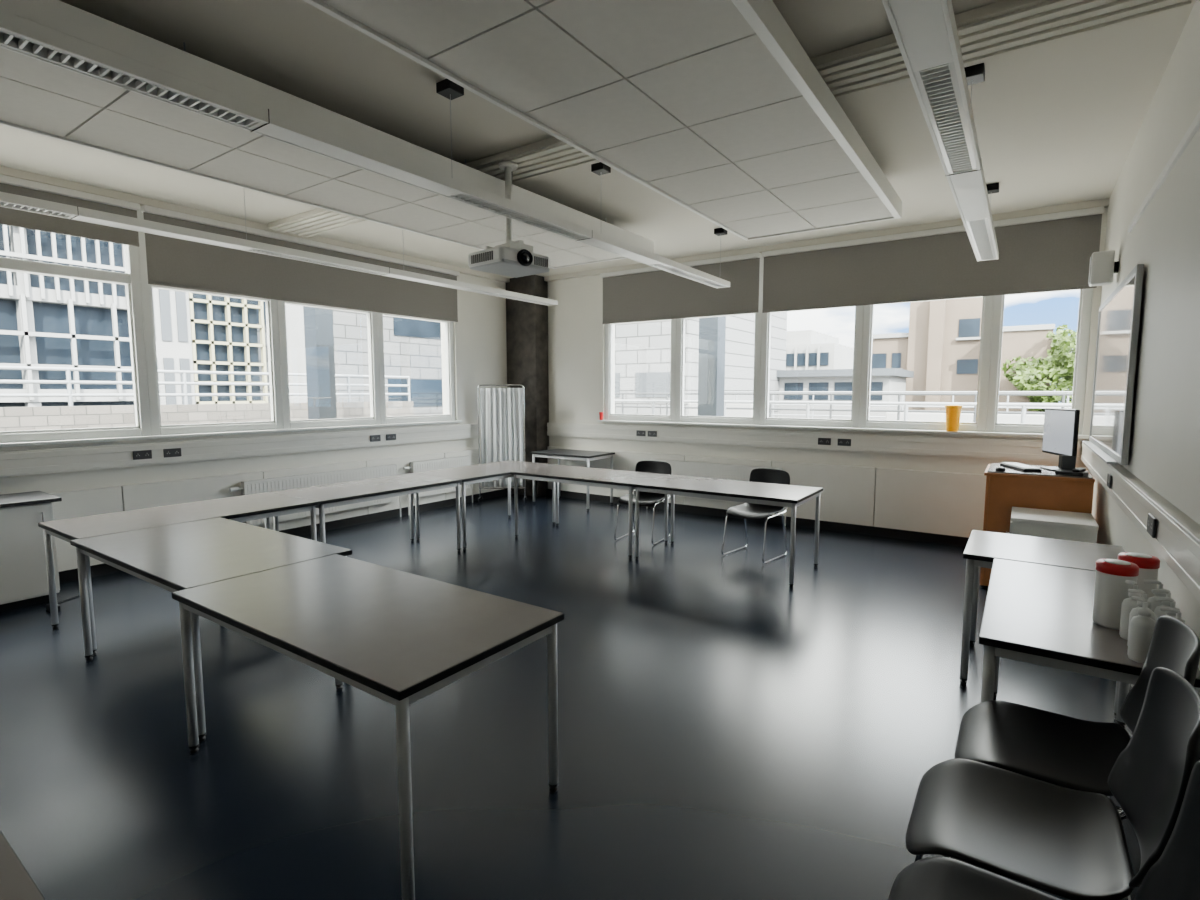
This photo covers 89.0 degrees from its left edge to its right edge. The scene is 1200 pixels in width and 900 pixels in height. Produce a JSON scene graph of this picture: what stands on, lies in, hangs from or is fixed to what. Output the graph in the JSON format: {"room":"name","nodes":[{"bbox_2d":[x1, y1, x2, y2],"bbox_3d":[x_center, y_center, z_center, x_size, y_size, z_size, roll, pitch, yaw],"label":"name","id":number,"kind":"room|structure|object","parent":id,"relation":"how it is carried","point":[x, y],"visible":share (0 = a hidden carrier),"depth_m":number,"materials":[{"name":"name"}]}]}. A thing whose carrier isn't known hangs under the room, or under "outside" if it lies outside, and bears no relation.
{"room":"classroom","nodes":[
{"label":"classroom","id":0,"kind":"room"},
{"bbox_2d":[0,206,506,494],"bbox_3d":[-3.982,-0.650,6.160,0.300,3.330,9.650,4,7,35],"label":"wall","id":1,"kind":"structure","parent":0,"point":[480,349],"depth_m":7.75,"materials":[{"name":"paint"}]},
{"bbox_2d":[0,174,139,246],"bbox_3d":[-4.837,-1.914,4.460,0.085,0.368,2.490,4,7,35],"label":"roller blind","id":2,"kind":"object","parent":1,"relation":"attached to","point":[8,184],"visible":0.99,"depth_m":5.06,"materials":[{"name":"fabric"}]},
{"bbox_2d":[0,284,139,433],"bbox_3d":[-4.577,-0.808,5.151,0.050,1.305,1.092,4,7,35],"label":"window","id":3,"kind":"structure","parent":1,"relation":"in","point":[128,289],"depth_m":5.55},
{"bbox_2d":[0,244,150,442],"bbox_3d":[-4.585,-1.117,5.127,0.110,2.065,1.242,4,7,35],"label":"frame","id":4,"kind":"object","parent":1,"relation":"attached to","point":[132,275],"visible":0.63,"depth_m":5.43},
{"bbox_2d":[137,208,282,435],"bbox_3d":[-3.878,-1.213,6.144,0.110,2.065,1.242,4,7,35],"label":"frame","id":5,"kind":"object","parent":1,"relation":"attached to","point":[145,287],"visible":0.58,"depth_m":5.82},
{"bbox_2d":[150,287,274,427],"bbox_3d":[-3.869,-0.904,6.167,0.050,1.305,1.092,4,7,35],"label":"window","id":6,"kind":"structure","parent":1,"relation":"in","point":[267,304],"depth_m":6.54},
{"bbox_2d":[0,420,461,447],"bbox_3d":[-3.814,-0.169,6.229,0.150,0.030,6.260,4,7,35],"label":"window sill","id":7,"kind":"structure","parent":1,"relation":"attached to","point":[54,442],"depth_m":5.97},
{"bbox_2d":[0,424,480,477],"bbox_3d":[-3.920,0.004,5.989,0.066,0.200,8.740,4,7,35],"label":"wall trunking","id":8,"kind":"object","parent":1,"relation":"attached to","point":[56,460],"depth_m":6.01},
{"bbox_2d":[0,166,509,282],"bbox_3d":[-3.822,-2.267,5.895,0.090,0.060,9.050,4,7,35],"label":"trim","id":9,"kind":"structure","parent":1,"relation":"attached to","point":[7,171],"depth_m":5.86,"materials":[{"name":"paint"}]},
{"bbox_2d":[48,448,505,571],"bbox_3d":[-3.916,0.651,6.054,0.070,0.760,8.730,4,7,35],"label":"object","id":10,"kind":"structure","parent":1,"relation":"attached to","point":[96,501],"depth_m":5.96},
{"bbox_2d":[59,489,511,583],"bbox_3d":[-3.881,0.982,6.061,0.015,0.100,8.750,4,7,35],"label":"baseboard","id":11,"kind":"structure","parent":1,"relation":"attached to","point":[65,576],"depth_m":7.36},
{"bbox_2d":[141,205,459,321],"bbox_3d":[-3.050,-1.998,7.045,0.085,0.688,3.730,4,7,35],"label":"roller blind","id":12,"kind":"object","parent":1,"relation":"attached to","point":[171,262],"visible":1,"depth_m":6.58,"materials":[{"name":"fabric"}]},
{"bbox_2d":[229,464,400,525],"bbox_3d":[-3.149,0.596,7.011,0.100,0.690,2.039,4,7,35],"label":"panel radiator","id":13,"kind":"object","parent":1,"relation":"attached to","point":[257,486],"visible":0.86,"depth_m":6.87,"materials":[{"name":"white metal"}]},
{"bbox_2d":[277,300,380,428],"bbox_3d":[-3.171,-1.310,7.160,0.110,2.065,1.242,4,7,35],"label":"frame","id":14,"kind":"object","parent":1,"relation":"attached to","point":[287,424],"visible":0.49,"depth_m":7.05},
{"bbox_2d":[284,303,374,421],"bbox_3d":[-3.162,-1.000,7.184,0.050,1.305,1.092,4,7,35],"label":"window","id":15,"kind":"structure","parent":1,"relation":"in","point":[368,314],"depth_m":7.58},
{"bbox_2d":[377,312,455,423],"bbox_3d":[-2.464,-1.406,8.177,0.110,2.065,1.242,4,7,35],"label":"frame","id":16,"kind":"object","parent":1,"relation":"attached to","point":[384,420],"visible":0.51,"depth_m":8.13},
{"bbox_2d":[506,275,548,496],"bbox_3d":[-1.122,-0.965,9.486,0.600,3.330,0.300,4,7,35],"label":"column","id":17,"kind":"structure","parent":0,"point":[526,322],"depth_m":9.29,"materials":[{"name":"concrete"}]},
{"bbox_2d":[0,494,1140,899],"bbox_3d":[-0.907,1.308,4.207,7.780,0.200,9.650,4,7,35],"label":"floor","id":18,"kind":"structure","parent":0,"point":[727,730],"depth_m":2.92,"materials":[{"name":"plastic"}]},
{"bbox_2d":[0,830,45,899],"bbox_3d":[-1.663,1.132,1.118,1.516,0.735,0.756,4,7,35],"label":"meeting table","id":19,"kind":"object","parent":18,"relation":"on","point":[16,883],"visible":1,"depth_m":1.09,"materials":[{"name":"laminate"}]},
{"bbox_2d":[0,491,61,611],"bbox_3d":[-4.871,0.818,4.088,0.565,0.800,1.880,4,7,35],"label":"storage cabinet","id":20,"kind":"object","parent":18,"relation":"on","point":[23,569],"visible":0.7,"depth_m":4.53,"materials":[{"name":"silver metal"}]},
{"bbox_2d":[0,491,61,507],"bbox_3d":[-4.873,0.434,4.053,0.560,0.030,1.880,4,7,35],"label":"countertop","id":21,"kind":"structure","parent":20,"relation":"on","point":[33,497],"depth_m":4.61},
{"bbox_2d":[38,492,318,655],"bbox_3d":[-2.988,0.811,4.497,0.794,0.735,1.509,4,7,35],"label":"meeting table","id":22,"kind":"object","parent":18,"relation":"on","point":[265,505],"visible":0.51,"depth_m":4.26,"materials":[{"name":"laminate"}]},
{"bbox_2d":[70,517,351,741],"bbox_3d":[-2.237,0.905,3.511,1.556,0.735,0.816,4,7,35],"label":"meeting table","id":23,"kind":"object","parent":18,"relation":"on","point":[180,556],"visible":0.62,"depth_m":3.33,"materials":[{"name":"laminate"}]},
{"bbox_2d":[269,473,461,551],"bbox_3d":[-2.126,0.694,5.735,0.794,0.735,1.509,4,7,35],"label":"meeting table","id":24,"kind":"object","parent":18,"relation":"on","point":[351,492],"visible":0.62,"depth_m":5.56,"materials":[{"name":"laminate"}]},
{"bbox_2d":[171,554,563,899],"bbox_3d":[-1.000,0.995,2.561,1.556,0.735,0.776,4,7,35],"label":"meeting table","id":25,"kind":"object","parent":18,"relation":"on","point":[397,637],"visible":1,"depth_m":2.34,"materials":[{"name":"laminate"}]},
{"bbox_2d":[403,456,472,514],"bbox_3d":[-2.195,0.465,8.382,0.100,0.690,1.189,4,7,35],"label":"panel radiator","id":26,"kind":"object","parent":18,"relation":"on","point":[443,463],"visible":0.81,"depth_m":8.29,"materials":[{"name":"white metal"}]},
{"bbox_2d":[410,456,470,497],"bbox_3d":[-2.168,0.355,8.384,0.070,0.470,1.000,4,7,35],"label":"grille","id":27,"kind":"object","parent":26,"relation":"attached to","point":[443,463],"depth_m":8.30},
{"bbox_2d":[413,460,556,549],"bbox_3d":[-1.265,0.576,6.973,0.794,0.735,1.509,4,7,35],"label":"meeting table","id":28,"kind":"object","parent":18,"relation":"on","point":[478,473],"visible":0.83,"depth_m":6.65,"materials":[{"name":"laminate"}]},
{"bbox_2d":[477,384,526,502],"bbox_3d":[-1.431,-0.096,8.891,0.682,1.711,0.330,0,5,0],"label":"screen","id":29,"kind":"object","parent":18,"relation":"on","point":[502,410],"visible":0.79,"depth_m":8.87,"materials":[{"name":"fabric"}]},
{"bbox_2d":[530,449,614,510],"bbox_3d":[-0.390,0.404,8.710,1.026,0.750,0.646,4,7,35],"label":"side table","id":30,"kind":"object","parent":18,"relation":"on","point":[583,455],"visible":0.94,"depth_m":8.55,"materials":[{"name":"silver metal"}]},
{"bbox_2d":[511,465,668,558],"bbox_3d":[-0.109,0.614,6.579,1.546,0.735,0.786,4,7,35],"label":"meeting table","id":31,"kind":"object","parent":18,"relation":"on","point":[597,477],"visible":0.87,"depth_m":6.44,"materials":[{"name":"laminate"}]},
{"bbox_2d":[614,461,671,544],"bbox_3d":[0.486,0.556,6.676,0.456,0.826,0.568,3,6,29],"label":"chair","id":32,"kind":"object","parent":18,"relation":"on","point":[646,499],"visible":0.57,"depth_m":6.75,"materials":[{"name":"black plastic"}]},
{"bbox_2d":[646,459,785,525],"bbox_3d":[1.423,0.512,7.893,1.989,0.690,0.100,4,7,35],"label":"panel radiator","id":33,"kind":"object","parent":18,"relation":"on","point":[683,468],"visible":0.36,"depth_m":7.81,"materials":[{"name":"white metal"}]},
{"bbox_2d":[650,459,781,469],"bbox_3d":[1.435,0.405,7.855,1.800,0.470,0.070,4,7,35],"label":"grille","id":34,"kind":"object","parent":33,"relation":"attached to","point":[675,465],"depth_m":7.87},
{"bbox_2d":[632,475,822,587],"bbox_3d":[1.167,0.697,5.699,1.551,0.735,0.786,4,7,35],"label":"meeting table","id":35,"kind":"object","parent":18,"relation":"on","point":[783,495],"visible":1,"depth_m":5.54,"materials":[{"name":"laminate"}]},
{"bbox_2d":[721,468,789,563],"bbox_3d":[1.545,0.621,5.995,0.456,0.826,0.568,5,7,43],"label":"chair","id":36,"kind":"object","parent":18,"relation":"on","point":[752,511],"visible":0.7,"depth_m":6.01,"materials":[{"name":"black plastic"}]},
{"bbox_2d":[980,463,1094,587],"bbox_3d":[3.596,0.641,5.077,0.698,0.965,0.735,4,7,35],"label":"desk","id":37,"kind":"object","parent":18,"relation":"on","point":[1005,490],"visible":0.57,"depth_m":4.79,"materials":[{"name":"brown wood"}]},
{"bbox_2d":[987,463,1092,478],"bbox_3d":[3.598,0.166,5.027,0.665,0.010,0.700,4,7,35],"label":"countertop","id":38,"kind":"structure","parent":37,"relation":"on","point":[993,466],"depth_m":4.84,"materials":[{"name":"laminate"}]},
{"bbox_2d":[1040,408,1079,470],"bbox_3d":[3.751,-0.086,4.984,0.170,0.500,0.500,1,6,13],"label":"computer monitor","id":39,"kind":"object","parent":37,"relation":"on","point":[1061,426],"visible":0.82,"depth_m":4.94,"materials":[{"name":"black plastic"}]},
{"bbox_2d":[959,530,1124,719],"bbox_3d":[2.451,0.915,3.404,0.726,0.735,0.696,4,7,35],"label":"meeting table","id":40,"kind":"object","parent":18,"relation":"on","point":[982,547],"visible":0.62,"depth_m":3.34,"materials":[{"name":"laminate"}]},
{"bbox_2d":[888,761,1199,899],"bbox_3d":[0.808,1.022,1.148,0.568,0.942,0.456,4,7,35],"label":"chair","id":41,"kind":"object","parent":18,"relation":"on","point":[1176,874],"visible":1,"depth_m":1.30,"materials":[{"name":"black plastic"}]},
{"bbox_2d":[905,667,1199,899],"bbox_3d":[1.072,0.986,1.529,0.568,0.942,0.456,4,7,35],"label":"chair","id":42,"kind":"object","parent":18,"relation":"on","point":[1071,844],"visible":0.87,"depth_m":1.48,"materials":[{"name":"black plastic"}]},
{"bbox_2d":[1006,507,1098,542],"bbox_3d":[3.297,0.827,4.514,0.523,0.700,0.525,4,7,35],"label":"base cabinet","id":43,"kind":"object","parent":18,"relation":"on","point":[1064,525],"visible":0.35,"depth_m":4.33,"materials":[{"name":"silver metal"}]},
{"bbox_2d":[954,616,1199,899],"bbox_3d":[1.395,0.954,1.869,0.568,0.942,0.456,4,7,35],"label":"chair","id":44,"kind":"object","parent":18,"relation":"on","point":[1050,747],"visible":0.55,"depth_m":1.87,"materials":[{"name":"black plastic"}]},
{"bbox_2d":[979,558,1199,727],"bbox_3d":[1.945,0.996,2.554,0.586,0.735,1.256,4,7,35],"label":"meeting table","id":45,"kind":"object","parent":18,"relation":"on","point":[1038,614],"visible":0.4,"depth_m":2.26,"materials":[{"name":"laminate"}]},
{"bbox_2d":[1092,559,1138,629],"bbox_3d":[1.916,0.532,2.274,0.123,0.241,0.123,4,7,35],"label":"tub","id":46,"kind":"object","parent":45,"relation":"on","point":[1111,589],"visible":0.92,"depth_m":2.24,"materials":[{"name":"white plastic"}]},
{"bbox_2d":[1119,580,1140,639],"bbox_3d":[1.873,0.563,2.149,0.066,0.204,0.072,-3,6,-28],"label":"pump bottle","id":47,"kind":"object","parent":45,"relation":"on","point":[1128,604],"visible":0.54,"depth_m":2.14,"materials":[{"name":"white plastic"}]},
{"bbox_2d":[1117,552,1159,600],"bbox_3d":[2.078,0.523,2.367,0.123,0.241,0.123,4,7,35],"label":"tub","id":48,"kind":"object","parent":45,"relation":"on","point":[1149,565],"visible":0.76,"depth_m":2.31,"materials":[{"name":"white plastic"}]},
{"bbox_2d":[1127,596,1155,662],"bbox_3d":[1.757,0.579,1.977,0.066,0.204,0.072,4,7,37],"label":"pump bottle","id":49,"kind":"object","parent":45,"relation":"on","point":[1141,629],"visible":0.94,"depth_m":1.96,"materials":[{"name":"white plastic"}]},
{"bbox_2d":[0,0,1195,277],"bbox_3d":[-0.907,-2.256,3.869,7.780,0.300,9.650,4,7,35],"label":"ceiling","id":50,"kind":"structure","parent":0,"point":[1060,123],"depth_m":3.91,"materials":[{"name":"paint"}]},
{"bbox_2d":[0,192,557,305],"bbox_3d":[-2.817,-1.892,4.804,0.158,0.601,7.750,4,7,35],"label":"linear pendant light","id":51,"kind":"object","parent":50,"relation":"hanging from","point":[8,200],"visible":0.8,"depth_m":4.71,"materials":[{"name":"white metal"}]},
{"bbox_2d":[268,208,369,237],"bbox_3d":[-2.854,-2.281,6.081,1.116,0.062,0.535,4,7,35],"label":"ceiling vent","id":52,"kind":"object","parent":50,"relation":"in","point":[318,221],"depth_m":6.08,"materials":[{"name":"metal"}]},
{"bbox_2d":[0,0,653,268],"bbox_3d":[-1.885,-1.976,4.056,1.350,0.292,6.660,4,7,35],"label":"raft","id":53,"kind":"object","parent":50,"relation":"hanging from","point":[38,97],"depth_m":3.61,"materials":[{"name":"metal"}]},
{"bbox_2d":[0,9,729,287],"bbox_3d":[-0.860,-1.764,3.455,0.158,0.601,7.750,4,7,35],"label":"linear pendant light","id":54,"kind":"object","parent":50,"relation":"hanging from","point":[19,35],"visible":0.97,"depth_m":2.67,"materials":[{"name":"white metal"}]},
{"bbox_2d":[468,161,549,277],"bbox_3d":[-0.662,-1.716,4.508,0.429,0.765,0.486,5,7,40],"label":"ceiling projector","id":55,"kind":"object","parent":50,"relation":"hanging from","point":[516,259],"depth_m":4.46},
{"bbox_2d":[464,137,599,183],"bbox_3d":[-0.501,-2.127,4.459,0.855,0.062,0.535,4,7,35],"label":"ceiling vent","id":56,"kind":"object","parent":50,"relation":"in","point":[549,156],"depth_m":4.45,"materials":[{"name":"metal"}]},
{"bbox_2d":[303,0,901,240],"bbox_3d":[0.055,-1.849,2.719,1.350,0.292,6.660,4,7,35],"label":"raft","id":57,"kind":"object","parent":50,"relation":"hanging from","point":[717,108],"depth_m":2.97,"materials":[{"name":"white"}]},
{"bbox_2d":[810,33,910,99],"bbox_3d":[1.364,-2.005,3.173,0.384,0.062,0.535,4,7,35],"label":"ceiling vent","id":58,"kind":"object","parent":50,"relation":"in","point":[875,64],"depth_m":3.16,"materials":[{"name":"metal"}]},
{"bbox_2d":[882,0,998,261],"bbox_3d":[1.142,-1.633,2.075,0.158,0.601,7.750,4,7,35],"label":"linear pendant light","id":59,"kind":"object","parent":50,"relation":"hanging from","point":[925,31],"visible":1,"depth_m":2.42,"materials":[{"name":"white metal"}]},
{"bbox_2d":[954,0,1193,66],"bbox_3d":[2.073,-1.958,2.684,0.851,0.062,0.535,4,7,35],"label":"ceiling vent","id":60,"kind":"object","parent":50,"relation":"in","point":[996,30],"depth_m":2.77,"materials":[{"name":"metal"}]},
{"bbox_2d":[548,208,1107,473],"bbox_3d":[1.877,-0.804,7.782,7.480,3.330,0.300,4,7,35],"label":"wall","id":61,"kind":"structure","parent":0,"point":[576,330],"depth_m":8.82,"materials":[{"name":"paint"}]},
{"bbox_2d":[605,319,676,421],"bbox_3d":[0.574,-1.441,8.548,1.160,2.065,0.110,4,7,35],"label":"frame","id":62,"kind":"object","parent":61,"relation":"attached to","point":[608,416],"visible":0.5,"depth_m":8.55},
{"bbox_2d":[600,252,760,323],"bbox_3d":[0.978,-2.086,8.050,2.320,0.703,0.085,4,7,35],"label":"roller blind","id":63,"kind":"object","parent":61,"relation":"attached to","point":[648,293],"visible":0.94,"depth_m":8.00,"materials":[{"name":"fabric"}]},
{"bbox_2d":[681,313,755,418],"bbox_3d":[1.526,-1.069,7.909,1.020,1.305,0.050,4,7,35],"label":"window","id":64,"kind":"structure","parent":61,"relation":"in","point":[683,320],"depth_m":8.14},
{"bbox_2d":[675,255,762,424],"bbox_3d":[1.532,-1.379,7.888,1.170,2.065,0.110,4,7,35],"label":"frame","id":65,"kind":"object","parent":61,"relation":"attached to","point":[755,421],"visible":0.56,"depth_m":7.75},
{"bbox_2d":[546,489,968,546],"bbox_3d":[1.871,0.830,7.663,6.580,0.100,0.015,4,7,35],"label":"baseboard","id":66,"kind":"structure","parent":61,"relation":"attached to","point":[810,523],"depth_m":7.12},
{"bbox_2d":[548,446,985,537],"bbox_3d":[1.902,0.498,7.662,6.557,0.760,0.070,4,7,35],"label":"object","id":67,"kind":"structure","parent":61,"relation":"attached to","point":[936,502],"depth_m":6.84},
{"bbox_2d":[759,257,863,427],"bbox_3d":[2.494,-1.316,7.225,1.170,2.065,0.110,4,7,35],"label":"frame","id":68,"kind":"object","parent":61,"relation":"attached to","point":[854,423],"visible":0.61,"depth_m":7.19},
{"bbox_2d":[766,306,856,420],"bbox_3d":[2.488,-1.006,7.246,1.020,1.305,0.050,4,7,35],"label":"window","id":69,"kind":"structure","parent":61,"relation":"in","point":[769,313],"depth_m":7.46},
{"bbox_2d":[547,422,1080,462],"bbox_3d":[1.872,-0.151,7.624,6.500,0.200,0.066,4,7,35],"label":"trim","id":70,"kind":"structure","parent":61,"relation":"attached to","point":[1009,449],"depth_m":7.03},
{"bbox_2d":[544,198,1109,281],"bbox_3d":[1.680,-2.422,7.527,7.090,0.060,0.090,4,7,35],"label":"trim","id":71,"kind":"structure","parent":61,"relation":"attached to","point":[1102,202],"depth_m":6.72,"materials":[{"name":"paint"}]},
{"bbox_2d":[597,420,1088,438],"bbox_3d":[2.316,-0.275,7.349,5.608,0.030,0.190,4,7,35],"label":"window sill","id":72,"kind":"structure","parent":61,"relation":"attached to","point":[608,421],"depth_m":6.90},
{"bbox_2d":[867,296,984,424],"bbox_3d":[3.470,-0.942,6.569,1.070,1.305,0.050,4,7,35],"label":"window","id":73,"kind":"structure","parent":61,"relation":"in","point":[872,306],"depth_m":6.70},
{"bbox_2d":[859,296,993,431],"bbox_3d":[3.476,-1.252,6.547,1.220,2.065,0.110,4,7,35],"label":"frame","id":74,"kind":"object","parent":61,"relation":"attached to","point":[988,305],"visible":0.56,"depth_m":6.50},
{"bbox_2d":[762,206,1103,312],"bbox_3d":[3.264,-1.932,6.475,3.180,0.713,0.085,4,7,35],"label":"roller blind","id":75,"kind":"object","parent":61,"relation":"attached to","point":[1052,251],"visible":0.87,"depth_m":6.34,"materials":[{"name":"fabric"}]},
{"bbox_2d":[995,289,1082,425],"bbox_3d":[4.293,-0.888,6.002,0.630,1.305,0.050,4,7,35],"label":"window","id":76,"kind":"structure","parent":61,"relation":"in","point":[1081,290],"depth_m":6.08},
{"bbox_2d":[986,288,1092,434],"bbox_3d":[4.298,-1.198,5.981,0.780,2.065,0.110,4,7,35],"label":"frame","id":77,"kind":"object","parent":61,"relation":"attached to","point":[1087,295],"visible":0.41,"depth_m":6.04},
{"bbox_2d":[615,400,1071,423],"bbox_3d":[4.744,-0.173,9.513,15.056,1.147,0.056,4,7,35],"label":"roof railing","id":78,"kind":"object","parent":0,"point":[1023,410],"depth_m":9.52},
{"bbox_2d":[615,393,1071,421],"bbox_3d":[5.820,-0.799,15.425,28.056,1.277,0.056,4,7,35],"label":"roof railing","id":79,"kind":"object","parent":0,"point":[1063,395],"depth_m":14.80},
{"bbox_2d":[688,403,1044,423],"bbox_3d":[8.388,-0.945,18.695,11.500,0.950,2.300,4,7,35],"label":"parapet","id":80,"kind":"object","parent":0,"point":[912,416],"depth_m":18.22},
{"bbox_2d":[724,391,1072,418],"bbox_3d":[12.018,-1.337,20.837,28.056,1.327,0.056,4,7,35],"label":"roof railing","id":81,"kind":"object","parent":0,"point":[812,405],"depth_m":21.98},
{"bbox_2d":[1088,0,1199,693],"bbox_3d":[2.082,-0.236,1.798,0.300,3.330,9.350,4,7,35],"label":"wall","id":82,"kind":"structure","parent":0,"point":[1175,104],"depth_m":3.42,"materials":[{"name":"paint"}]},
{"bbox_2d":[1088,250,1118,286],"bbox_3d":[3.853,-1.387,4.672,0.170,0.240,0.150,4,7,35],"label":"wall speaker","id":83,"kind":"object","parent":82,"relation":"attached to","point":[1102,266],"visible":1,"depth_m":4.62,"materials":[{"name":"white plastic"}]},
{"bbox_2d":[1081,443,1199,602],"bbox_3d":[1.997,0.358,2.054,0.066,0.180,8.980,4,7,35],"label":"trim","id":84,"kind":"structure","parent":82,"relation":"attached to","point":[1176,540],"depth_m":2.45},
{"bbox_2d":[1120,128,1199,524],"bbox_3d":[1.448,-0.401,1.154,0.030,1.460,6.800,4,7,35],"label":"wall panel","id":85,"kind":"object","parent":82,"relation":"attached to","point":[1164,446],"visible":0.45,"depth_m":2.62,"materials":[{"name":"paint"}]},
{"bbox_2d":[1082,264,1143,464],"bbox_3d":[3.458,-0.529,4.142,0.125,1.090,2.040,4,7,35],"label":"whiteboard","id":86,"kind":"object","parent":85,"relation":"attached to","point":[1119,315],"visible":0.99,"depth_m":3.77,"materials":[{"name":"ceramic"}]},
{"bbox_2d":[1082,441,1117,464],"bbox_3d":[3.428,0.004,4.214,0.050,0.015,1.800,4,7,35],"label":"tray","id":87,"kind":"object","parent":86,"relation":"on","point":[1099,450],"depth_m":3.96,"materials":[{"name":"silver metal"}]},
{"bbox_2d":[1127,111,1199,231],"bbox_3d":[1.456,-1.150,1.108,0.045,0.040,6.850,4,7,35],"label":"trim","id":88,"kind":"structure","parent":82,"relation":"attached to","point":[1195,125],"depth_m":2.82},
{"label":"outside","id":89,"kind":"structure","parent":0,"visible":0},
{"bbox_3d":[3.323,-0.404,20.663,42.000,0.500,22.330,4,7,35],"label":"roof","id":90,"kind":"structure","parent":89,"visible":0},
{"bbox_2d":[698,316,725,415],"bbox_3d":[1.773,-2.716,9.566,0.320,6.200,0.300,4,7,35],"label":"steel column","id":91,"kind":"structure","parent":90,"relation":"on","point":[712,330],"depth_m":9.58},
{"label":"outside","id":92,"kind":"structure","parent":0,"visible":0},
{"bbox_3d":[-7.895,1.046,5.383,5.030,0.500,15.660,4,7,35],"label":"terrace","id":93,"kind":"object","parent":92,"visible":0},
{"bbox_2d":[303,306,336,419],"bbox_3d":[-4.093,-2.644,8.809,0.300,6.200,0.270,4,7,35],"label":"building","id":94,"kind":"structure","parent":93,"relation":"on","point":[318,322],"depth_m":8.84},
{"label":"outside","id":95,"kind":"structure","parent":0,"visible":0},
{"bbox_3d":[3.800,2.170,58.653,180.000,0.200,220.000,4,7,35],"label":"ground","id":96,"kind":"structure","parent":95,"visible":0},
{"bbox_2d":[0,226,195,406],"bbox_3d":[-18.770,-2.795,9.339,0.450,19.000,22.350,4,7,35],"label":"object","id":97,"kind":"structure","parent":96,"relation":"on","point":[175,349],"depth_m":16.21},
{"bbox_2d":[0,225,131,399],"bbox_3d":[-18.896,-4.716,8.419,0.120,8.200,21.000,4,7,35],"label":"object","id":98,"kind":"structure","parent":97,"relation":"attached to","point":[6,253],"depth_m":15.83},
{"bbox_2d":[152,289,191,404],"bbox_3d":[-12.704,-4.204,17.839,0.040,7.000,1.090,4,7,35],"label":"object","id":99,"kind":"structure","parent":97,"relation":"attached to","point":[164,300],"depth_m":18.07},
{"bbox_2d":[189,293,267,403],"bbox_3d":[-11.753,-6.033,19.124,0.150,10.400,2.160,4,7,35],"label":"lattice","id":100,"kind":"object","parent":97,"relation":"attached to","point":[209,301],"visible":0.21,"depth_m":19.33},
{"bbox_2d":[0,224,260,406],"bbox_3d":[-21.989,-3.123,12.799,9.000,19.000,24.400,4,7,35],"label":"glazing","id":101,"kind":"object","parent":96,"relation":"on","point":[48,317],"visible":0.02,"depth_m":16.63,"materials":[{"name":"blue glass"}]},
{"bbox_2d":[0,401,413,430],"bbox_3d":[-9.562,3.181,7.869,0.300,7.380,17.500,4,7,35],"label":"wall","id":102,"kind":"structure","parent":96,"relation":"on","point":[46,417],"depth_m":10.43,"materials":[{"name":"stone"}]},
{"bbox_2d":[0,366,410,405],"bbox_3d":[-9.562,-0.780,7.493,0.056,0.617,17.553,4,7,35],"label":"roof railing","id":103,"kind":"object","parent":102,"relation":"on","point":[67,381],"visible":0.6,"depth_m":10.54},
{"bbox_2d":[285,304,306,402],"bbox_3d":[-11.939,-4.710,24.229,0.400,20.000,1.600,4,7,35],"label":"bay","id":104,"kind":"object","parent":96,"relation":"on","point":[294,314],"visible":0.14,"depth_m":23.97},
{"bbox_2d":[257,310,442,414],"bbox_3d":[-14.667,-5.698,34.647,16.000,20.000,19.100,4,7,35],"label":"building","id":105,"kind":"structure","parent":96,"relation":"on","point":[413,357],"depth_m":27.05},
{"bbox_2d":[256,301,442,406],"bbox_3d":[-9.578,-4.314,28.000,0.050,4.700,12.400,4,7,35],"label":"windows","id":106,"kind":"structure","parent":105,"relation":"attached to","point":[423,393],"depth_m":29.22,"materials":[{"name":"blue glass"}]},
{"bbox_2d":[615,312,786,417],"bbox_3d":[1.744,-4.494,32.541,12.500,18.000,12.050,4,7,35],"label":"office building","id":107,"kind":"structure","parent":96,"relation":"on","point":[642,350],"depth_m":25.72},
{"bbox_2d":[786,330,853,369],"bbox_3d":[16.347,-3.955,55.453,11.600,12.600,10.000,4,7,35],"label":"building","id":108,"kind":"structure","parent":96,"relation":"on","point":[840,356],"depth_m":49.72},
{"bbox_2d":[778,376,905,419],"bbox_3d":[12.810,0.144,34.477,7.000,8.400,5.000,4,7,35],"label":"building","id":109,"kind":"structure","parent":96,"relation":"on","point":[890,383],"depth_m":31.85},
{"bbox_2d":[784,382,882,399],"bbox_3d":[11.455,-3.089,32.028,6.200,0.900,0.050,4,7,35],"label":"windows","id":110,"kind":"structure","parent":109,"relation":"attached to","point":[813,386],"depth_m":31.80,"materials":[{"name":"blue glass"}]},
{"bbox_2d":[776,368,913,377],"bbox_3d":[12.728,-4.217,34.121,7.800,0.350,6.000,4,7,35],"label":"roof","id":111,"kind":"structure","parent":109,"relation":"on","point":[897,372],"depth_m":31.29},
{"bbox_2d":[872,297,1053,411],"bbox_3d":[22.047,-2.568,38.180,9.300,13.100,12.000,4,7,35],"label":"building","id":112,"kind":"structure","parent":96,"relation":"on","point":[931,349],"depth_m":34.02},
{"bbox_2d":[871,318,980,373],"bbox_3d":[18.529,-5.148,35.206,5.627,4.400,0.233,5,7,41],"label":"windows","id":113,"kind":"structure","parent":112,"relation":"attached to","point":[967,327],"depth_m":33.72,"materials":[{"name":"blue glass"}]},
{"bbox_2d":[873,324,1054,368],"bbox_3d":[19.355,-5.577,33.906,1.400,2.200,9.663,-4,7,-39],"label":"sill","id":114,"kind":"structure","parent":112,"relation":"attached to","point":[1041,326],"depth_m":31.23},
{"bbox_2d":[1000,324,1076,411],"bbox_3d":[23.353,-0.564,28.879,7.774,10.868,5.635,2,6,24],"label":"leafy tree","id":115,"kind":"object","parent":96,"relation":"on","point":[1059,364],"visible":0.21,"depth_m":28.83,"materials":[{"name":"green plant"}]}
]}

